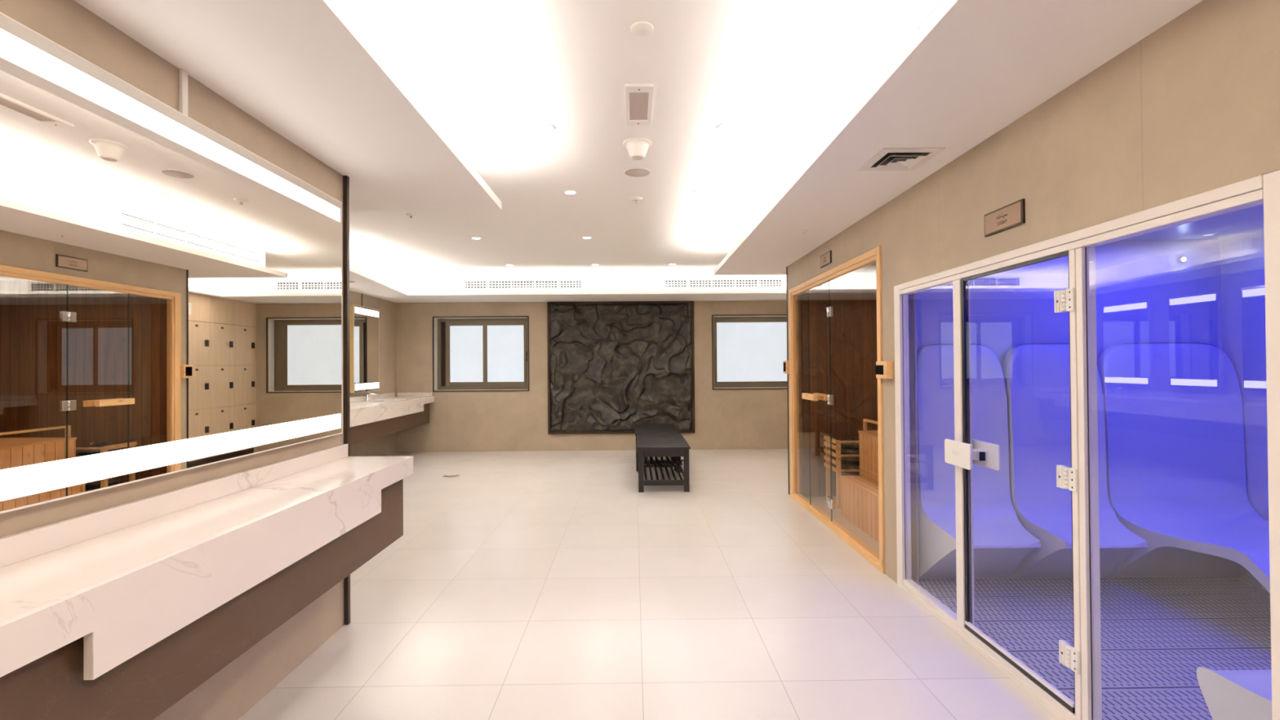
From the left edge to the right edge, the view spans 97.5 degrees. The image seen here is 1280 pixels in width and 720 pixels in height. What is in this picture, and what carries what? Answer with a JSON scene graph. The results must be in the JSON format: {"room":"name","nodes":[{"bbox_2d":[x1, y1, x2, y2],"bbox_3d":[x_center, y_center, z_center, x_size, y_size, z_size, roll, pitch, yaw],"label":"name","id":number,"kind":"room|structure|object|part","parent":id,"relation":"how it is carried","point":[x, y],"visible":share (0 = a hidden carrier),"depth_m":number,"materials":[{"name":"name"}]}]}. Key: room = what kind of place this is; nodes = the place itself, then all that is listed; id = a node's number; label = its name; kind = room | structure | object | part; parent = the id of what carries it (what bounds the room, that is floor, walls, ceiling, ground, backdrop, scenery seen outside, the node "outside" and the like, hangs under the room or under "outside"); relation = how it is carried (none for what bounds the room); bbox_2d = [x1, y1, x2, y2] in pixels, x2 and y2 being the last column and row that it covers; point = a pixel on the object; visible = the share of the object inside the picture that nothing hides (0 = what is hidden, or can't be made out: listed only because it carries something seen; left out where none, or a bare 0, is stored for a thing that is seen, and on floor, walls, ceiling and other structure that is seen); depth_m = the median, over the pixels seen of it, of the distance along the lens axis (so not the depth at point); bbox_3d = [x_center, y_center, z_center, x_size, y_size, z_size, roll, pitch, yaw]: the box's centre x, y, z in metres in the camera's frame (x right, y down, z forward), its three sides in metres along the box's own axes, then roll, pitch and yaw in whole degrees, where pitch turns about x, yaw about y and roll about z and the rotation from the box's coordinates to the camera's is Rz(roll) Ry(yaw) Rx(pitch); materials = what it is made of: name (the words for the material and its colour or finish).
{"room":"changing room","nodes":[
{"label":"changing room","id":0,"kind":"room"},
{"bbox_2d":[0,0,343,719],"bbox_3d":[-2.733,0.198,0.584,2.358,2.395,4.833,0,0,-1],"label":"wall","id":1,"kind":"structure","parent":0,"point":[236,688],"depth_m":2.05,"materials":[{"name":"beige paint"}]},
{"bbox_2d":[0,12,342,513],"bbox_3d":[-1.553,-0.312,1.918,0.040,1.367,1.985,0,0,-1],"label":"mirror","id":2,"kind":"object","parent":1,"relation":"attached to","point":[171,293],"visible":1,"depth_m":1.71,"materials":[{"name":"silver mirror"}]},
{"bbox_2d":[0,444,347,568],"bbox_3d":[-1.555,0.471,1.926,0.020,0.068,2.135,0,0,-1],"label":"backsplash","id":3,"kind":"structure","parent":1,"relation":"attached to","point":[15,548],"depth_m":1.74,"materials":[{"name":"white stone"}]},
{"bbox_2d":[0,444,413,719],"bbox_3d":[-1.380,0.678,1.916,0.366,0.483,2.155,0,0,-1],"label":"countertop","id":4,"kind":"structure","parent":1,"relation":"attached to","point":[122,611],"depth_m":1.54,"materials":[{"name":"white stone"}]},
{"bbox_2d":[342,175,350,625],"bbox_3d":[-1.572,0.210,3.005,0.024,2.395,0.024,0,0,-1],"label":"trim","id":5,"kind":"structure","parent":1,"relation":"attached to","point":[345,178],"depth_m":3.00,"materials":[{"name":"brown metal"}]},
{"bbox_2d":[349,290,396,456],"bbox_3d":[-3.925,0.111,6.042,0.100,2.680,6.107,0,0,-1],"label":"wall","id":6,"kind":"structure","parent":0,"point":[386,445],"depth_m":8.56,"materials":[{"name":"beige paint"}]},
{"bbox_2d":[349,293,379,393],"bbox_3d":[-3.867,-0.240,7.894,0.062,1.374,0.750,0,0,-1],"label":"mirror","id":7,"kind":"object","parent":6,"relation":"attached to","point":[364,322],"visible":0.96,"depth_m":7.81,"materials":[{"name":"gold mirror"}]},
{"bbox_2d":[350,392,395,402],"bbox_3d":[-3.865,0.527,6.483,0.017,0.070,4.820,0,0,-1],"label":"backsplash","id":8,"kind":"structure","parent":6,"relation":"attached to","point":[360,398],"depth_m":8.13,"materials":[{"name":"white stone"}]},
{"bbox_2d":[350,392,434,444],"bbox_3d":[-3.566,0.732,6.523,0.614,0.485,4.937,0,0,-1],"label":"countertop","id":9,"kind":"structure","parent":6,"relation":"attached to","point":[385,414],"depth_m":7.48,"materials":[{"name":"white stone"}]},
{"bbox_2d":[364,392,378,400],"bbox_3d":[-3.760,0.514,7.884,0.194,0.116,0.052,0,0,-1],"label":"tap","id":10,"kind":"object","parent":9,"relation":"on","point":[370,393],"visible":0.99,"depth_m":7.88,"materials":[{"name":"silver metal"}]},
{"bbox_2d":[364,399,404,402],"bbox_3d":[-3.575,0.641,7.885,0.340,0.137,0.660,0,0,-1],"label":"basin","id":11,"kind":"object","parent":9,"relation":"in","point":[380,400],"depth_m":8.16,"materials":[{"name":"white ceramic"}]},
{"bbox_2d":[350,396,426,408],"bbox_3d":[-3.577,0.571,6.475,0.592,0.022,4.840,0,0,-1],"label":"countertop","id":12,"kind":"structure","parent":9,"relation":"on","point":[357,404],"depth_m":7.46,"materials":[{"name":"white stone"}]},
{"bbox_2d":[74,0,786,302],"bbox_3d":[-0.446,-1.132,3.625,6.819,0.285,10.840,0,0,-1],"label":"ceiling","id":13,"kind":"structure","parent":0,"point":[317,73],"depth_m":2.26,"materials":[{"name":"white paint"}]},
{"bbox_2d":[349,255,366,271],"bbox_3d":[-3.259,-1.133,6.089,0.008,0.100,1.538,0,-1,-7],"label":"ceiling vent","id":14,"kind":"object","parent":13,"relation":"in","point":[349,255],"visible":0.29,"depth_m":6.60,"materials":[{"name":"white metal"}]},
{"bbox_2d":[464,280,582,288],"bbox_3d":[-1.719,-1.111,8.257,1.725,0.120,0.008,0,0,-1],"label":"ceiling vent","id":15,"kind":"object","parent":13,"relation":"in","point":[530,284],"visible":1,"depth_m":8.26,"materials":[{"name":"white metal"}]},
{"bbox_2d":[665,279,782,288],"bbox_3d":[1.233,-1.131,8.290,1.730,0.120,0.008,0,0,-1],"label":"ceiling vent","id":16,"kind":"object","parent":13,"relation":"in","point":[677,283],"visible":1,"depth_m":8.29,"materials":[{"name":"white metal"}]},
{"bbox_2d":[395,300,787,452],"bbox_3d":[-0.106,0.111,9.189,7.807,2.680,0.300,0,0,-1],"label":"wall","id":17,"kind":"structure","parent":0,"point":[725,419],"depth_m":9.02,"materials":[{"name":"beige paint"}]},
{"bbox_2d":[396,392,432,396],"bbox_3d":[-3.605,0.550,8.983,0.555,0.062,0.019,0,0,-1],"label":"backsplash","id":18,"kind":"structure","parent":17,"relation":"attached to","point":[399,394],"depth_m":8.97,"materials":[{"name":"white stone"}]},
{"bbox_2d":[432,315,528,391],"bbox_3d":[-2.556,-0.098,9.137,1.556,1.224,0.272,0,0,-1],"label":"window","id":19,"kind":"structure","parent":17,"relation":"in","point":[471,353],"depth_m":9.18,"materials":[{"name":"white glass"}]},
{"bbox_3d":[-2.832,-0.095,9.212,0.705,1.074,0.035,0,0,-1],"label":"sash","id":20,"kind":"part","parent":19,"relation":"part of","materials":[{"name":"white glass"}]},
{"bbox_3d":[-2.832,-0.097,9.211,0.571,0.937,0.008,0,0,-1],"label":"pane","id":21,"kind":"part","parent":19,"relation":"part of","materials":[{"name":"grey glass"}]},
{"bbox_3d":[-2.196,-0.100,9.180,0.737,1.074,0.035,0,0,-1],"label":"sash","id":22,"kind":"part","parent":19,"relation":"part of","materials":[{"name":"white glass"}]},
{"bbox_3d":[-2.196,-0.101,9.178,0.603,0.937,0.008,0,0,-1],"label":"pane","id":23,"kind":"part","parent":19,"relation":"part of","materials":[{"name":"grey glass"}]},
{"bbox_2d":[546,301,694,434],"bbox_3d":[-0.302,0.120,8.991,2.357,2.124,0.091,0,0,-1],"label":"relief panel","id":24,"kind":"object","parent":17,"relation":"attached to","point":[614,366],"visible":0.99,"depth_m":8.99,"materials":[{"name":"stone"}]},
{"bbox_2d":[711,314,786,389],"bbox_3d":[1.953,-0.130,9.188,1.599,1.224,0.272,0,0,-1],"label":"window","id":25,"kind":"structure","parent":17,"relation":"in","point":[749,351],"depth_m":9.23,"materials":[{"name":"white glass"}]},
{"bbox_2d":[349,0,927,277],"bbox_3d":[-0.054,-1.328,3.631,7.807,0.100,11.040,0,0,-1],"label":"ceiling","id":26,"kind":"structure","parent":0,"point":[778,72],"depth_m":2.93,"materials":[{"name":"white paint"}]},
{"bbox_2d":[406,213,416,217],"bbox_3d":[-1.974,-1.239,4.839,0.080,0.029,0.080,0,0,-1],"label":"sprinkler","id":27,"kind":"object","parent":26,"relation":"attached to","point":[411,215],"visible":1,"depth_m":4.82,"materials":[{"name":"white metal"}]},
{"bbox_2d":[537,124,555,131],"bbox_3d":[-0.514,-1.277,3.086,0.094,0.003,0.094,0,0,-1],"label":"recessed light","id":28,"kind":"object","parent":26,"relation":"in","point":[545,127],"visible":1,"depth_m":3.08,"materials":[{"name":"white plastic"}]},
{"bbox_2d":[564,190,576,194],"bbox_3d":[-0.527,-1.266,4.246,0.094,0.003,0.094,0,0,-1],"label":"recessed light","id":29,"kind":"object","parent":26,"relation":"in","point":[568,192],"visible":1,"depth_m":4.23,"materials":[{"name":"white plastic"}]},
{"bbox_2d":[630,196,642,203],"bbox_3d":[-0.028,-1.253,4.411,0.100,0.036,0.100,0,0,-1],"label":"sprinkler","id":30,"kind":"object","parent":26,"relation":"attached to","point":[636,199],"visible":1,"depth_m":4.39,"materials":[{"name":"white plastic"}]},
{"bbox_2d":[623,167,650,177],"bbox_3d":[-0.018,-1.273,3.811,0.184,0.007,0.184,0,0,-1],"label":"ceiling speaker","id":31,"kind":"object","parent":26,"relation":"attached to","point":[633,171],"visible":1,"depth_m":3.81,"materials":[{"name":"white plastic"}]},
{"bbox_2d":[622,137,652,159],"bbox_3d":[-0.015,-1.234,3.311,0.172,0.093,0.172,0,0,-1],"label":"sensor","id":32,"kind":"object","parent":26,"relation":"attached to","point":[637,147],"visible":1,"depth_m":3.27,"materials":[{"name":"white plastic"}]},
{"bbox_2d":[624,83,653,125],"bbox_3d":[-0.006,-1.277,2.826,0.134,0.016,0.430,0,0,-1],"label":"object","id":33,"kind":"object","parent":26,"relation":"in","point":[638,96],"visible":1,"depth_m":2.79,"materials":[{"name":"white plastic"}]},
{"bbox_2d":[629,92,648,119],"bbox_3d":[-0.006,-1.280,2.826,0.098,0.007,0.314,0,0,-1],"label":"diffuser","id":34,"kind":"object","parent":33,"relation":"attached to","point":[638,101],"depth_m":2.82,"materials":[{"name":"beige plastic"}]},
{"bbox_2d":[630,21,653,36],"bbox_3d":[0.008,-1.286,2.182,0.090,0.009,0.090,0,0,-1],"label":"ceiling disc","id":35,"kind":"object","parent":26,"relation":"attached to","point":[642,28],"visible":1,"depth_m":2.17,"materials":[{"name":"white plastic"}]},
{"bbox_2d":[716,123,733,130],"bbox_3d":[0.471,-1.284,3.097,0.094,0.003,0.094,0,0,-1],"label":"recessed light","id":36,"kind":"object","parent":26,"relation":"in","point":[726,126],"visible":1,"depth_m":3.09,"materials":[{"name":"white"}]},
{"bbox_2d":[238,448,1266,719],"bbox_3d":[-0.035,1.463,3.707,7.807,0.120,11.240,0,0,-1],"label":"floor","id":37,"kind":"structure","parent":0,"point":[535,584],"depth_m":3.08,"materials":[{"name":"beige tile"}]},
{"bbox_2d":[442,474,459,476],"bbox_3d":[-2.344,1.432,6.953,0.198,0.028,0.069,0,0,-1],"label":"floor drain","id":38,"kind":"object","parent":37,"relation":"on","point":[450,475],"visible":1,"depth_m":6.95,"materials":[{"name":"silver metal"}]},
{"bbox_2d":[635,423,679,471],"bbox_3d":[0.219,1.194,7.793,0.573,0.485,1.156,0,0,-1],"label":"slatted bench","id":39,"kind":"object","parent":37,"relation":"on","point":[664,428],"visible":0.39,"depth_m":7.56,"materials":[{"name":"black wood"}]},
{"bbox_3d":[-0.020,1.202,7.247,0.058,0.463,0.050,0,0,-1],"label":"leg","id":40,"kind":"part","parent":39,"relation":"part of","materials":[{"name":"black wood"}]},
{"bbox_3d":[0.217,0.963,7.795,0.573,0.022,1.156,0,0,-1],"label":"seat","id":41,"kind":"part","parent":39,"relation":"part of","materials":[{"name":"black wood"}]},
{"bbox_2d":[636,433,690,492],"bbox_3d":[0.250,1.184,6.603,0.573,0.485,1.156,0,0,-1],"label":"slatted bench","id":42,"kind":"object","parent":37,"relation":"on","point":[672,445],"visible":1,"depth_m":6.07,"materials":[{"name":"black wood"}]},
{"bbox_3d":[0.011,1.192,6.057,0.058,0.463,0.050,0,0,-1],"label":"leg","id":43,"kind":"part","parent":42,"relation":"part of","materials":[{"name":"black wood"}]},
{"bbox_3d":[0.249,0.952,6.605,0.573,0.022,1.156,0,0,-1],"label":"seat","id":44,"kind":"part","parent":42,"relation":"part of","materials":[{"name":"black wood"}]},
{"bbox_3d":[0.250,1.160,6.601,0.529,0.392,1.116,0,0,-1],"label":"frame rail","id":45,"kind":"part","parent":42,"relation":"part of","materials":[{"name":"black wood"}]},
{"bbox_3d":[0.490,1.198,7.149,0.058,0.463,0.050,0,0,-1],"label":"leg","id":46,"kind":"part","parent":42,"relation":"part of","materials":[{"name":"black wood"}]},
{"bbox_3d":[0.502,1.188,6.063,0.058,0.463,0.050,0,0,-1],"label":"leg","id":47,"kind":"part","parent":42,"relation":"part of","materials":[{"name":"black wood"}]},
{"bbox_2d":[788,245,884,573],"bbox_3d":[1.584,0.331,4.738,0.145,2.138,2.149,0,0,-1],"label":"door frame","id":48,"kind":"structure","parent":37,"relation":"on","point":[873,256],"depth_m":4.68,"materials":[{"name":"brown wood"}]},
{"bbox_3d":[1.583,0.340,5.765,0.069,2.138,0.095,0,0,-1],"label":"frame post","id":49,"kind":"part","parent":48,"relation":"part of","materials":[{"name":"brown wood"}]},
{"bbox_3d":[1.545,0.332,5.055,0.074,0.053,0.340,0,0,-1],"label":"door handle","id":50,"kind":"part","parent":48,"relation":"part of","materials":[{"name":"brown wood"}]},
{"bbox_3d":[1.618,0.331,5.056,0.070,0.053,0.340,0,0,-1],"label":"handle","id":51,"kind":"part","parent":48,"relation":"part of","materials":[{"name":"brown wood"}]},
{"bbox_3d":[1.588,-0.700,4.736,0.069,0.075,2.022,0,0,-1],"label":"head rail","id":52,"kind":"part","parent":48,"relation":"part of","materials":[{"name":"brown wood"}]},
{"bbox_3d":[1.603,1.373,4.717,0.069,0.055,2.022,0,0,-1],"label":"sill","id":53,"kind":"part","parent":48,"relation":"part of","materials":[{"name":"brown wood"}]},
{"bbox_3d":[1.607,0.322,3.699,0.069,2.138,0.070,0,0,-1],"label":"frame post","id":54,"kind":"part","parent":48,"relation":"part of","materials":[{"name":"brown wood"}]},
{"bbox_2d":[823,435,859,508],"bbox_3d":[2.062,1.070,5.463,0.427,0.667,0.342,0,0,-1],"label":"heater","id":55,"kind":"object","parent":37,"relation":"on","point":[846,455],"visible":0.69,"depth_m":5.34,"materials":[{"name":"wood"}]},
{"bbox_3d":[1.879,1.086,5.612,0.036,0.640,0.036,0,0,-1],"label":"guard post","id":56,"kind":"part","parent":55,"relation":"part of","materials":[{"name":"brown wood"}]},
{"bbox_3d":[1.883,1.083,5.322,0.036,0.640,0.036,0,0,-1],"label":"guard post","id":57,"kind":"part","parent":55,"relation":"part of","materials":[{"name":"brown wood"}]},
{"bbox_2d":[840,475,879,542],"bbox_3d":[1.929,1.216,4.371,0.230,0.357,1.390,0,0,-1],"label":"bench","id":58,"kind":"object","parent":37,"relation":"on","point":[859,494],"visible":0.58,"depth_m":4.65,"materials":[{"name":"brown wood"}]},
{"bbox_3d":[1.928,1.046,4.373,0.230,0.016,1.390,0,0,-1],"label":"seat","id":59,"kind":"part","parent":58,"relation":"part of","materials":[{"name":"brown wood"}]},
{"bbox_2d":[857,418,878,481],"bbox_3d":[2.722,0.962,4.458,1.360,0.855,1.540,0,0,-1],"label":"bench","id":60,"kind":"object","parent":37,"relation":"on","point":[868,439],"visible":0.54,"depth_m":5.02,"materials":[{"name":"brown wood"}]},
{"bbox_3d":[2.720,0.654,4.460,1.360,0.019,1.540,0,0,-1],"label":"seat","id":61,"kind":"part","parent":60,"relation":"part of","materials":[{"name":"brown wood"}]},
{"bbox_3d":[2.092,0.594,4.449,0.025,0.109,1.520,0,0,-1],"label":"guard rail","id":62,"kind":"part","parent":60,"relation":"part of","materials":[{"name":"brown wood"}]},
{"bbox_2d":[916,343,1040,578],"bbox_3d":[2.005,0.640,3.312,0.555,1.490,0.510,0,0,-1],"label":"lounger","id":63,"kind":"object","parent":37,"relation":"on","point":[1001,542],"visible":0.79,"depth_m":3.48,"materials":[{"name":"white plastic"}]},
{"bbox_2d":[1002,342,1147,579],"bbox_3d":[2.585,0.635,3.299,0.575,1.490,0.510,0,0,-1],"label":"lounger","id":64,"kind":"object","parent":37,"relation":"on","point":[1037,380],"visible":0.75,"depth_m":3.47,"materials":[{"name":"white plastic"}]},
{"bbox_2d":[893,169,1279,719],"bbox_3d":[1.601,0.456,2.419,0.128,1.848,2.126,0,0,-1],"label":"glass door frame","id":65,"kind":"structure","parent":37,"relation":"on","point":[1084,659],"depth_m":2.06,"materials":[{"name":"white paint"}]},
{"bbox_3d":[1.613,0.465,3.446,0.055,1.848,0.073,0,0,-1],"label":"frame post","id":66,"kind":"part","parent":65,"relation":"part of","materials":[{"name":"white metal"}]},
{"bbox_3d":[1.571,0.455,2.721,0.071,0.120,0.215,0,0,-1],"label":"door handle","id":67,"kind":"part","parent":65,"relation":"part of","materials":[{"name":"white plastic"}]},
{"bbox_3d":[1.620,0.460,2.809,0.055,1.723,0.060,0,0,-1],"label":"frame post","id":68,"kind":"part","parent":65,"relation":"part of","materials":[{"name":"white metal"}]},
{"bbox_3d":[1.637,0.454,2.697,0.050,0.120,0.215,0,0,-1],"label":"handle","id":69,"kind":"part","parent":65,"relation":"part of","materials":[{"name":"white plastic"}]},
{"bbox_3d":[1.631,1.350,2.415,0.055,0.060,1.974,0,0,-1],"label":"rail","id":70,"kind":"part","parent":65,"relation":"part of","materials":[{"name":"white metal"}]},
{"bbox_3d":[1.616,-0.437,2.430,0.058,0.062,1.974,0,0,-1],"label":"head rail","id":71,"kind":"part","parent":65,"relation":"part of","materials":[{"name":"white metal"}]},
{"bbox_3d":[1.628,0.453,2.053,0.055,1.723,0.056,0,0,-1],"label":"frame post","id":72,"kind":"part","parent":65,"relation":"part of","materials":[{"name":"white metal"}]},
{"bbox_3d":[1.636,0.447,1.396,0.055,1.848,0.079,0,0,-1],"label":"frame post","id":73,"kind":"part","parent":65,"relation":"part of","materials":[{"name":"white metal"}]},
{"bbox_2d":[913,577,1269,597],"bbox_3d":[2.664,1.369,3.379,2.016,0.021,0.275,0,0,-1],"label":"floor grate","id":74,"kind":"object","parent":37,"relation":"on","point":[985,587],"visible":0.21,"depth_m":3.36,"materials":[{"name":"grey metal"}]},
{"bbox_2d":[935,593,1270,622],"bbox_3d":[2.667,1.367,3.087,2.016,0.021,0.304,0,0,-1],"label":"floor grate","id":75,"kind":"object","parent":37,"relation":"on","point":[1233,606],"visible":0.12,"depth_m":3.08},
{"bbox_2d":[974,617,1271,651],"bbox_3d":[2.670,1.364,2.781,2.016,0.021,0.302,0,0,-1],"label":"floor grate","id":76,"kind":"object","parent":37,"relation":"on","point":[1249,633],"visible":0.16,"depth_m":2.78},
{"bbox_2d":[1058,687,1213,719],"bbox_3d":[2.677,1.359,2.171,2.016,0.021,0.302,0,0,-1],"label":"floor grate","id":77,"kind":"object","parent":37,"relation":"on","point":[1138,704],"visible":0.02,"depth_m":2.21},
{"bbox_2d":[1008,648,1271,689],"bbox_3d":[2.674,1.361,2.476,2.016,0.021,0.302,0,0,-1],"label":"floor grate","id":78,"kind":"object","parent":37,"relation":"on","point":[1131,668],"visible":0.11,"depth_m":2.49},
{"bbox_2d":[1097,342,1270,593],"bbox_3d":[3.317,0.627,2.937,0.850,1.490,1.250,0,0,-1],"label":"lounger","id":79,"kind":"object","parent":37,"relation":"on","point":[1175,466],"visible":0.91,"depth_m":3.48,"materials":[{"name":"white plastic"}]},
{"bbox_2d":[1195,666,1271,719],"bbox_3d":[2.010,0.624,1.514,0.515,1.490,0.520,0,0,-1],"label":"lounger","id":80,"kind":"object","parent":37,"relation":"on","point":[1228,695],"visible":0.94,"depth_m":1.68,"materials":[{"name":"white plastic"}]},
{"bbox_2d":[845,262,875,275],"bbox_3d":[2.553,-0.902,4.757,1.734,0.030,2.156,0,0,-1],"label":"ceiling","id":81,"kind":"structure","parent":0,"point":[871,269],"depth_m":5.56,"materials":[{"name":"white paint"}]},
{"bbox_2d":[713,0,1203,275],"bbox_3d":[1.904,-1.160,2.352,2.029,0.284,8.240,0,0,-1],"label":"ceiling","id":82,"kind":"structure","parent":0,"point":[972,68],"depth_m":2.18,"materials":[{"name":"white paint"}]},
{"bbox_2d":[728,208,765,252],"bbox_3d":[0.997,-1.160,5.362,0.008,0.110,1.680,0,0,-1],"label":"ceiling vent","id":83,"kind":"object","parent":82,"relation":"in","point":[764,208],"visible":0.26,"depth_m":5.16,"materials":[{"name":"white metal"}]},
{"bbox_2d":[796,0,942,172],"bbox_3d":[1.027,-1.184,2.672,0.008,0.110,1.900,0,0,-1],"label":"ceiling vent","id":84,"kind":"object","parent":82,"relation":"in","point":[939,2],"visible":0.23,"depth_m":2.42,"materials":[{"name":"white metal"}]},
{"bbox_2d":[857,147,945,170],"bbox_3d":[1.306,-1.000,2.824,0.300,0.018,0.300,0,0,-1],"label":"ceiling vent","id":85,"kind":"object","parent":82,"relation":"in","point":[887,158],"visible":1,"depth_m":2.80,"materials":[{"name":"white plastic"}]},
{"bbox_2d":[786,0,1279,583],"bbox_3d":[1.664,0.179,2.064,0.120,2.395,7.693,0,0,-1],"label":"wall","id":86,"kind":"structure","parent":0,"point":[1191,108],"depth_m":1.98,"materials":[{"name":"beige paint"}]},
{"bbox_2d":[783,360,789,373],"bbox_3d":[1.535,0.074,5.874,0.049,0.136,0.116,0,0,-1],"label":"control box","id":87,"kind":"object","parent":86,"relation":"attached to","point":[786,363],"visible":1,"depth_m":5.82,"materials":[{"name":"brown wood"}]},
{"bbox_2d":[786,266,789,494],"bbox_3d":[1.560,0.213,5.909,0.014,2.395,0.015,0,0,-1],"label":"trim","id":88,"kind":"structure","parent":86,"relation":"attached to","point":[786,267],"depth_m":5.90,"materials":[{"name":"brown metal"}]},
{"bbox_2d":[820,250,831,267],"bbox_3d":[1.559,-0.845,4.714,0.016,0.101,0.253,0,0,-1],"label":"wall sign","id":89,"kind":"object","parent":86,"relation":"attached to","point":[825,259],"visible":1,"depth_m":4.69,"materials":[{"name":"brown metal"}]},
{"bbox_2d":[875,360,893,378],"bbox_3d":[1.561,0.063,3.588,0.049,0.110,0.152,0,0,-1],"label":"control box","id":90,"kind":"object","parent":86,"relation":"attached to","point":[883,370],"visible":1,"depth_m":3.54,"materials":[{"name":"brown wood"}]},
{"bbox_2d":[984,199,1025,236],"bbox_3d":[1.586,-0.616,2.450,0.016,0.101,0.253,0,0,-1],"label":"wall sign","id":91,"kind":"object","parent":86,"relation":"attached to","point":[1011,215],"visible":1,"depth_m":2.43,"materials":[{"name":"brown metal"}]},
{"bbox_2d":[801,230,1268,588],"bbox_3d":[2.756,0.237,3.003,2.084,2.280,5.648,0,0,-1],"label":"wall","id":92,"kind":"structure","parent":0,"point":[1216,297],"depth_m":3.60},
{"bbox_2d":[1177,256,1186,262],"bbox_3d":[3.475,-0.643,3.592,0.044,0.044,0.027,0,0,-1],"label":"wall lamp","id":93,"kind":"object","parent":92,"relation":"attached to","point":[1181,259],"visible":1,"depth_m":3.59,"materials":[{"name":"silver metal"}]},
{"bbox_2d":[1123,204,1263,239],"bbox_3d":[2.761,-0.803,1.918,2.084,0.040,3.460,0,0,-1],"label":"ceiling","id":94,"kind":"structure","parent":0,"point":[1249,220],"depth_m":3.30,"materials":[{"name":"white paint"}]}
]}

